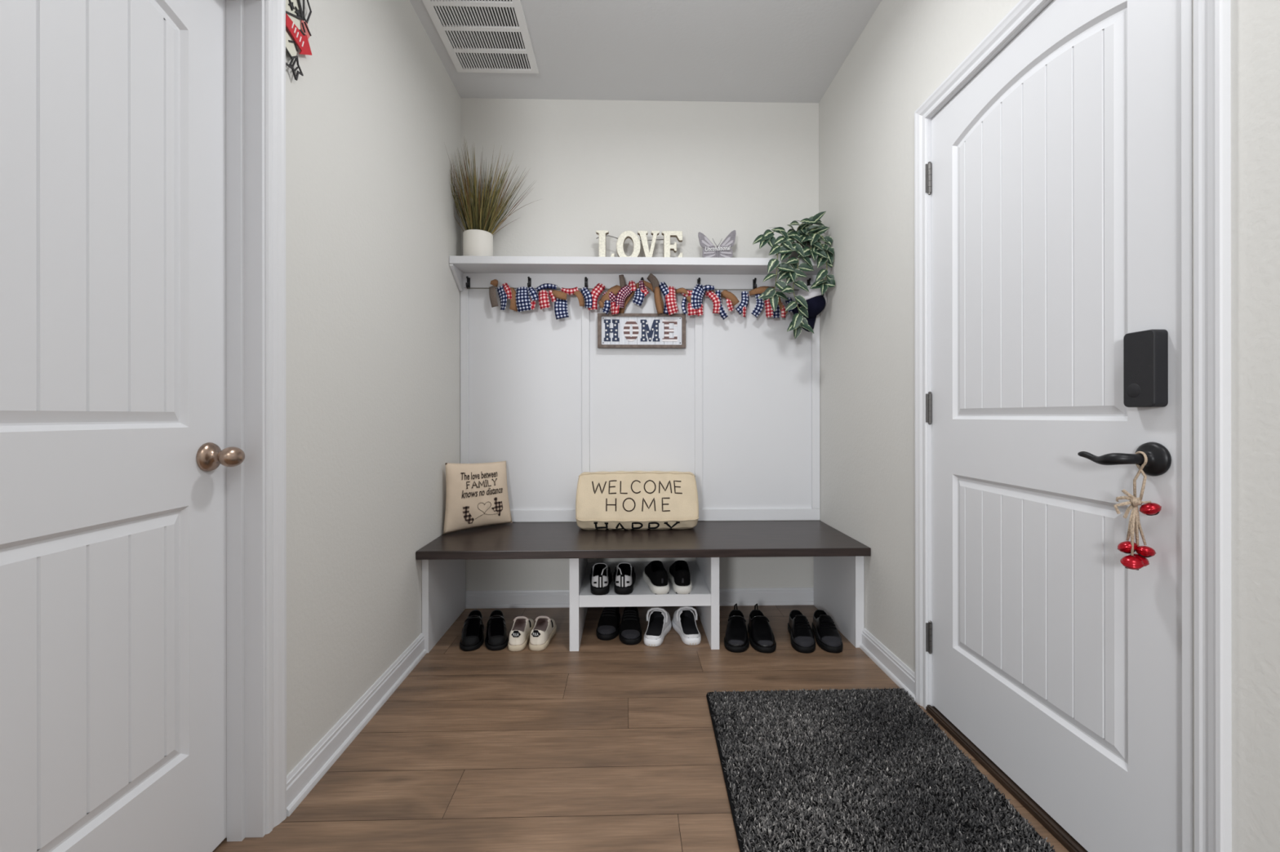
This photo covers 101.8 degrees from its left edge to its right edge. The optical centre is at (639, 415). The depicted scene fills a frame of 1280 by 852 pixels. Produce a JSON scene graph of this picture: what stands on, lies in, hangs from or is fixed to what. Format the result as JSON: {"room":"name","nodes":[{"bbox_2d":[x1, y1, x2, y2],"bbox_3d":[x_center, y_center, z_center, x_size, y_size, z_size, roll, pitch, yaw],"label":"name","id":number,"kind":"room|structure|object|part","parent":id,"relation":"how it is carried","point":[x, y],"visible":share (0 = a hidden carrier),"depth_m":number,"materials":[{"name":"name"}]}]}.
{"room":"mudroom","nodes":[
{"label":"mudroom","id":0,"kind":"room"},
{"bbox_2d":[285,0,461,775],"bbox_3d":[-0.992,-0.315,1.555,0.115,2.798,2.500,0,0,-1],"label":"wall","id":1,"kind":"structure","parent":0,"point":[373,294],"depth_m":1.75,"materials":[{"name":"white paint"}]},
{"bbox_2d":[0,0,244,851],"bbox_3d":[-0.975,0.004,0.863,0.110,2.037,0.816,0,0,-1],"label":"door","id":2,"kind":"structure","parent":1,"relation":"in","point":[115,457],"depth_m":0.98,"materials":[{"name":"white paint"}]},
{"bbox_3d":[-0.949,0.096,1.208,0.042,0.047,0.062,0,0,-1],"label":"knob","id":3,"kind":"part","parent":2,"relation":"part of","materials":[{"name":"brown metal"}]},
{"bbox_2d":[225,0,286,841],"bbox_3d":[-0.965,-0.023,0.863,0.133,2.115,0.949,0,0,-1],"label":"trim","id":4,"kind":"structure","parent":1,"relation":"attached to","point":[256,487],"depth_m":1.27,"materials":[{"name":"white paint"}]},
{"bbox_2d":[285,0,311,80],"bbox_3d":[-0.919,-1.032,1.399,0.014,0.273,0.118,0,0,-1],"label":"wall sign","id":5,"kind":"object","parent":1,"relation":"attached to","point":[293,7],"visible":1,"depth_m":1.39,"materials":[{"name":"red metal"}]},
{"bbox_3d":[-0.923,-0.975,1.372,0.003,0.054,0.060,0,0,-1],"label":"enamel panel","id":6,"kind":"part","parent":5,"relation":"part of","materials":[{"name":"beige metal"}]},
{"bbox_3d":[-0.923,-1.055,1.378,0.003,0.034,0.071,0,0,-1],"label":"enamel panel","id":7,"kind":"part","parent":5,"relation":"part of","materials":[{"name":"beige"}]},
{"bbox_3d":[-0.924,-1.105,1.383,0.003,0.119,0.082,0,0,-1],"label":"backing plate","id":8,"kind":"part","parent":5,"relation":"part of","materials":[{"name":"beige ceramic"}]},
{"bbox_3d":[-0.920,-1.105,1.399,0.005,0.127,0.118,0,0,-1],"label":"outline frame","id":9,"kind":"part","parent":5,"relation":"part of","materials":[{"name":"black metal"}]},
{"bbox_2d":[286,633,426,816],"bbox_3d":[-0.928,0.990,1.801,0.022,0.088,0.920,0,0,-1],"label":"baseboard","id":10,"kind":"structure","parent":1,"relation":"attached to","point":[310,770],"depth_m":1.63,"materials":[{"name":"white paint"}]},
{"bbox_2d":[460,97,819,591],"bbox_3d":[0.007,-0.316,2.891,2.210,2.798,0.120,0,0,-1],"label":"wall","id":11,"kind":"structure","parent":0,"point":[715,170],"depth_m":2.83,"materials":[{"name":"white paint"}]},
{"bbox_2d":[465,587,813,608],"bbox_3d":[0.010,0.989,2.820,1.948,0.088,0.022,0,0,-1],"label":"baseboard","id":12,"kind":"structure","parent":11,"relation":"attached to","point":[761,596],"depth_m":2.81,"materials":[{"name":"white paint"}]},
{"bbox_2d":[460,288,820,521],"bbox_3d":[0.009,-0.060,2.821,1.948,1.264,0.019,0,0,-1],"label":"wall panel","id":13,"kind":"object","parent":11,"relation":"attached to","point":[736,409],"visible":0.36,"depth_m":2.82,"materials":[{"name":"white paint"}]},
{"bbox_3d":[0.010,0.540,2.818,1.946,0.062,0.013,0,0,-1],"label":"rail","id":14,"kind":"part","parent":13,"relation":"part of","materials":[{"name":"white paint"}]},
{"bbox_2d":[448,256,831,291],"bbox_3d":[0.011,-0.736,2.735,1.946,0.138,0.192,0,0,-1],"label":"shelf","id":15,"kind":"object","parent":11,"relation":"attached to","point":[468,272],"visible":0.69,"depth_m":2.76,"materials":[{"name":"white paint"}]},
{"bbox_2d":[462,229,493,256],"bbox_3d":[-0.842,-0.874,2.705,0.149,0.138,0.149,0,0,-1],"label":"pot","id":16,"kind":"object","parent":15,"relation":"on","point":[476,242],"depth_m":2.64,"materials":[{"name":"white ceramic"}]},
{"bbox_2d":[444,139,538,256],"bbox_3d":[-0.730,-1.098,2.644,0.457,0.586,0.329,0,0,-1],"label":"potted grass","id":17,"kind":"object","parent":15,"relation":"on","point":[477,239],"depth_m":2.65,"materials":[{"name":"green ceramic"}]},
{"bbox_2d":[467,273,799,319],"bbox_3d":[0.001,-0.634,2.769,1.838,0.249,0.064,0,0,-1],"label":"garland","id":18,"kind":"object","parent":15,"relation":"hanging from","point":[523,299],"visible":0.95,"depth_m":2.76,"materials":[{"name":"multicoloured"}]},
{"bbox_3d":[0.000,-0.677,2.788,1.838,0.010,0.011,0,0,-1],"label":"cord","id":19,"kind":"part","parent":18,"relation":"part of","materials":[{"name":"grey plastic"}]},
{"bbox_2d":[595,230,682,257],"bbox_3d":[-0.003,-0.888,2.746,0.457,0.166,0.032,0,0,-1],"label":"love sign","id":20,"kind":"object","parent":15,"relation":"on","point":[667,235],"visible":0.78,"depth_m":2.73,"materials":[{"name":"white wood"}]},
{"bbox_3d":[0.009,-0.726,2.821,1.946,0.081,0.019,0,0,-1],"label":"hook rail","id":21,"kind":"part","parent":15,"relation":"part of","materials":[{"name":"white paint"}]},
{"bbox_2d":[597,280,685,348],"bbox_3d":[0.009,-0.544,2.794,0.474,0.360,0.034,0,0,-1],"label":"home sign","id":22,"kind":"object","parent":15,"relation":"hanging from","point":[621,330],"visible":0.98,"depth_m":2.79,"materials":[{"name":"grey wood"}]},
{"bbox_3d":[0.009,-0.456,2.799,0.474,0.184,0.024,0,0,-1],"label":"frame","id":23,"kind":"part","parent":22,"relation":"part of","materials":[{"name":"grey wood"}]},
{"bbox_2d":[697,230,736,257],"bbox_3d":[0.407,-0.893,2.738,0.200,0.175,0.033,0,0,-1],"label":"ornament","id":24,"kind":"object","parent":15,"relation":"on","point":[709,251],"visible":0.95,"depth_m":2.73,"materials":[{"name":"grey plastic"}]},
{"bbox_2d":[752,211,835,338],"bbox_3d":[0.780,-0.709,2.694,0.406,0.642,0.234,0,0,-1],"label":"trailing plant","id":25,"kind":"object","parent":15,"relation":"on","point":[806,235],"visible":0.99,"depth_m":2.63,"materials":[{"name":"green plant"}]},
{"bbox_3d":[0.844,-0.851,2.740,0.128,0.090,0.128,0,0,-1],"label":"pot","id":26,"kind":"part","parent":25,"relation":"part of","materials":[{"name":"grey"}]},
{"bbox_2d":[792,285,826,332],"bbox_3d":[0.894,-0.568,2.758,0.176,0.255,0.144,0,0,-1],"label":"baseball cap","id":27,"kind":"object","parent":15,"relation":"hanging from","point":[816,302],"visible":0.73,"depth_m":2.71,"materials":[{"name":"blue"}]},
{"bbox_3d":[0.918,-0.617,2.754,0.163,0.150,0.125,0,0,-30],"label":"crown","id":28,"kind":"part","parent":27,"relation":"part of","materials":[{"name":"white"}]},
{"bbox_3d":[0.911,-0.574,2.733,0.134,0.108,0.097,0,0,-26],"label":"crown","id":29,"kind":"part","parent":27,"relation":"part of","materials":[{"name":"black"}]},
{"bbox_2d":[212,604,1069,851],"bbox_3d":[0.093,1.063,-0.464,2.350,0.060,6.792,0,0,-1],"label":"floor","id":30,"kind":"structure","parent":0,"point":[611,745],"depth_m":1.60,"materials":[{"name":"brown wood"}]},
{"bbox_2d":[459,609,484,651],"bbox_3d":[-0.776,0.981,2.414,0.102,0.106,0.281,0,0,-14],"label":"shoe","id":31,"kind":"object","parent":30,"relation":"on","point":[472,636],"visible":1,"depth_m":2.33,"materials":[{"name":"black"}]},
{"bbox_2d":[484,609,507,650],"bbox_3d":[-0.665,0.981,2.418,0.102,0.106,0.281,0,0,-13],"label":"shoe","id":32,"kind":"object","parent":30,"relation":"on","point":[496,637],"visible":1,"depth_m":2.33,"materials":[{"name":"black"}]},
{"bbox_2d":[507,616,534,651],"bbox_3d":[-0.548,0.982,2.411,0.101,0.102,0.278,0,0,-3],"label":"sneaker","id":33,"kind":"object","parent":30,"relation":"on","point":[522,626],"visible":1,"depth_m":2.33,"materials":[{"name":"beige fabric"}]},
{"bbox_3d":[-0.552,0.942,2.412,0.072,0.022,0.006,0,0,-3],"label":"collar trim","id":34,"kind":"part","parent":33,"relation":"part of","materials":[{"name":"grey"}]},
{"bbox_2d":[528,616,556,651],"bbox_3d":[-0.454,0.982,2.415,0.104,0.102,0.278,0,0,3],"label":"sneaker","id":35,"kind":"object","parent":30,"relation":"on","point":[544,628],"visible":1,"depth_m":2.33,"materials":[{"name":"beige fabric"}]},
{"bbox_3d":[-0.451,0.942,2.416,0.075,0.022,0.006,0,0,3],"label":"collar trim","id":36,"kind":"part","parent":35,"relation":"part of","materials":[{"name":"grey"}]},
{"bbox_2d":[595,606,620,640],"bbox_3d":[-0.149,0.980,2.530,0.108,0.106,0.291,0,0,2],"label":"shoe","id":37,"kind":"object","parent":30,"relation":"on","point":[608,626],"visible":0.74,"depth_m":2.44,"materials":[{"name":"black fabric"}]},
{"bbox_2d":[618,606,642,644],"bbox_3d":[-0.043,0.980,2.482,0.108,0.106,0.291,0,0,2],"label":"shoe","id":38,"kind":"object","parent":30,"relation":"on","point":[630,633],"visible":0.87,"depth_m":2.40,"materials":[{"name":"black fabric"}]},
{"bbox_2d":[416,520,871,653],"bbox_3d":[0.018,0.803,2.516,1.946,0.460,0.590,0,0,-1],"label":"storage bench","id":39,"kind":"object","parent":30,"relation":"on","point":[838,557],"visible":0.9,"depth_m":2.36,"materials":[{"name":"brown wood"}]},
{"bbox_3d":[-0.942,0.822,2.523,0.028,0.424,0.522,0,0,-1],"label":"panel","id":40,"kind":"part","parent":39,"relation":"part of","materials":[{"name":"white paint"}]},
{"bbox_2d":[443,461,512,534],"bbox_3d":[-0.815,0.398,2.628,0.092,0.340,0.378,0,0,43],"label":"throw pillow","id":41,"kind":"object","parent":39,"relation":"on","point":[477,495],"visible":1,"depth_m":2.58,"materials":[{"name":"beige fabric"}]},
{"bbox_2d":[589,563,612,595],"bbox_3d":[-0.181,0.732,2.414,0.106,0.110,0.286,0,0,-4],"label":"sneaker","id":42,"kind":"object","parent":39,"relation":"on","point":[601,575],"visible":1,"depth_m":2.30,"materials":[{"name":"black fabric"}]},
{"bbox_3d":[-0.143,0.726,2.386,0.010,0.045,0.122,0,0,0],"label":"panel","id":43,"kind":"part","parent":42,"relation":"part of","materials":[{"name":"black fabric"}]},
{"bbox_2d":[613,562,635,595],"bbox_3d":[-0.075,0.732,2.420,0.106,0.110,0.286,0,0,2],"label":"sneaker","id":44,"kind":"object","parent":39,"relation":"on","point":[624,575],"visible":1,"depth_m":2.31,"materials":[{"name":"black"}]},
{"bbox_3d":[-0.033,0.726,2.387,0.007,0.045,0.121,0,0,4],"label":"panel","id":45,"kind":"part","parent":44,"relation":"part of","materials":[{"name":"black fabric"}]},
{"bbox_2d":[575,471,698,530],"bbox_3d":[-0.015,0.428,2.675,0.622,0.288,0.268,0,0,-1],"label":"pillow","id":46,"kind":"object","parent":39,"relation":"on","point":[624,500],"visible":1,"depth_m":2.59,"materials":[{"name":"beige fabric"}]},
{"bbox_2d":[578,560,711,607],"bbox_3d":[0.016,0.814,2.547,0.581,0.052,0.522,0,0,-1],"label":"shoe shelf","id":47,"kind":"object","parent":39,"relation":"attached to","point":[642,595],"depth_m":2.29,"materials":[{"name":"white paint"}]},
{"bbox_2d":[643,560,669,594],"bbox_3d":[0.078,0.733,2.429,0.107,0.110,0.296,0,0,-9],"label":"shoe","id":48,"kind":"object","parent":39,"relation":"on","point":[655,575],"visible":1,"depth_m":2.31,"materials":[{"name":"black fabric"}]},
{"bbox_2d":[667,560,692,594],"bbox_3d":[0.187,0.732,2.433,0.107,0.110,0.296,0,0,1],"label":"shoe","id":49,"kind":"object","parent":39,"relation":"on","point":[678,574],"visible":1,"depth_m":2.31,"materials":[{"name":"black fabric"}]},
{"bbox_3d":[0.971,0.820,2.571,0.038,0.424,0.522,0,0,-1],"label":"panel","id":50,"kind":"part","parent":39,"relation":"part of","materials":[{"name":"white paint"}]},
{"bbox_2d":[644,607,671,646],"bbox_3d":[0.083,0.973,2.453,0.110,0.120,0.274,0,0,12],"label":"shoe","id":51,"kind":"object","parent":30,"relation":"on","point":[660,624],"visible":1,"depth_m":2.45,"materials":[{"name":"white leather"}]},
{"bbox_2d":[671,606,701,645],"bbox_3d":[0.220,0.973,2.468,0.110,0.120,0.274,0,0,-6],"label":"shoe","id":52,"kind":"object","parent":30,"relation":"on","point":[683,621],"visible":1,"depth_m":2.46,"materials":[{"name":"white leather"}]},
{"bbox_2d":[724,603,749,653],"bbox_3d":[0.445,0.975,2.408,0.112,0.115,0.300,0,0,9],"label":"shoe","id":53,"kind":"object","parent":30,"relation":"on","point":[736,640],"visible":1,"depth_m":2.32,"materials":[{"name":"black leather"}]},
{"bbox_2d":[747,603,776,653],"bbox_3d":[0.558,0.975,2.405,0.112,0.115,0.300,0,0,6],"label":"shoe","id":54,"kind":"object","parent":30,"relation":"on","point":[762,638],"visible":1,"depth_m":2.33,"materials":[{"name":"black leather"}]},
{"bbox_2d":[787,609,815,653],"bbox_3d":[0.738,0.978,2.398,0.106,0.109,0.291,0,0,6],"label":"trainer","id":55,"kind":"object","parent":30,"relation":"on","point":[802,635],"visible":1,"depth_m":2.32,"materials":[{"name":"black leather"}]},
{"bbox_2d":[811,609,842,653],"bbox_3d":[0.859,0.978,2.400,0.106,0.109,0.291,0,0,9],"label":"trainer","id":56,"kind":"object","parent":30,"relation":"on","point":[828,637],"visible":1,"depth_m":2.33,"materials":[{"name":"black leather"}]},
{"bbox_3d":[0.806,0.982,2.359,0.007,0.037,0.097,0,0,7],"label":"panel","id":57,"kind":"part","parent":56,"relation":"part of","materials":[{"name":"black"}]},
{"bbox_2d":[706,687,1055,851],"bbox_3d":[0.611,1.022,1.340,0.791,0.020,1.248,0,0,-1],"label":"doormat","id":58,"kind":"object","parent":30,"relation":"on","point":[868,770],"visible":1,"depth_m":1.45,"materials":[{"name":"black carpet"}]},
{"bbox_2d":[925,704,1088,851],"bbox_3d":[1.071,1.022,1.405,0.122,0.020,0.830,0,0,-1],"label":"threshold","id":59,"kind":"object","parent":30,"relation":"on","point":[1033,807],"depth_m":1.43,"materials":[{"name":"brown wood"}]},
{"bbox_2d":[409,0,881,103],"bbox_3d":[0.086,-1.755,-0.308,2.350,0.080,6.520,0,0,-1],"label":"ceiling","id":60,"kind":"structure","parent":0,"point":[704,51],"depth_m":2.44,"materials":[{"name":"white paint"}]},
{"bbox_2d":[422,0,538,73],"bbox_3d":[-0.696,-1.709,2.220,0.402,0.009,0.734,0,0,-1],"label":"ceiling vent","id":61,"kind":"object","parent":60,"relation":"in","point":[477,36],"visible":1,"depth_m":2.33,"materials":[{"name":"white metal"}]},
{"bbox_2d":[818,0,1279,851],"bbox_3d":[1.085,-0.317,1.108,0.115,2.798,3.500,0,0,-1],"label":"wall","id":62,"kind":"structure","parent":0,"point":[907,49],"depth_m":1.94,"materials":[{"name":"white paint"}]},
{"bbox_2d":[859,627,915,702],"bbox_3d":[0.993,0.988,2.091,0.022,0.088,0.438,0,0,-1],"label":"baseboard","id":63,"kind":"structure","parent":62,"relation":"attached to","point":[891,664],"depth_m":2.07,"materials":[{"name":"white paint"}]},
{"bbox_2d":[925,0,1182,851],"bbox_3d":[1.009,-0.014,1.408,0.114,2.047,0.836,0,0,-1],"label":"door","id":64,"kind":"structure","parent":62,"relation":"in","point":[1053,176],"depth_m":1.27,"materials":[{"name":"white paint"}]},
{"bbox_3d":[0.978,0.090,1.088,0.050,0.027,0.120,0,0,-28],"label":"lever","id":65,"kind":"part","parent":64,"relation":"part of","materials":[{"name":"black metal"}]},
{"bbox_2d":[1113,451,1161,570],"bbox_3d":[0.999,0.190,1.045,0.052,0.236,0.071,0,0,-45],"label":"bells","id":66,"kind":"object","parent":64,"relation":"hanging from","point":[1133,561],"visible":0.99,"depth_m":1.04,"materials":[{"name":"metal"}]},
{"bbox_2d":[914,0,1231,851],"bbox_3d":[1.069,-0.032,1.394,0.133,2.128,0.969,0,0,-1],"label":"trim","id":67,"kind":"structure","parent":62,"relation":"attached to","point":[1211,18],"depth_m":0.95,"materials":[{"name":"white paint"}]}
]}

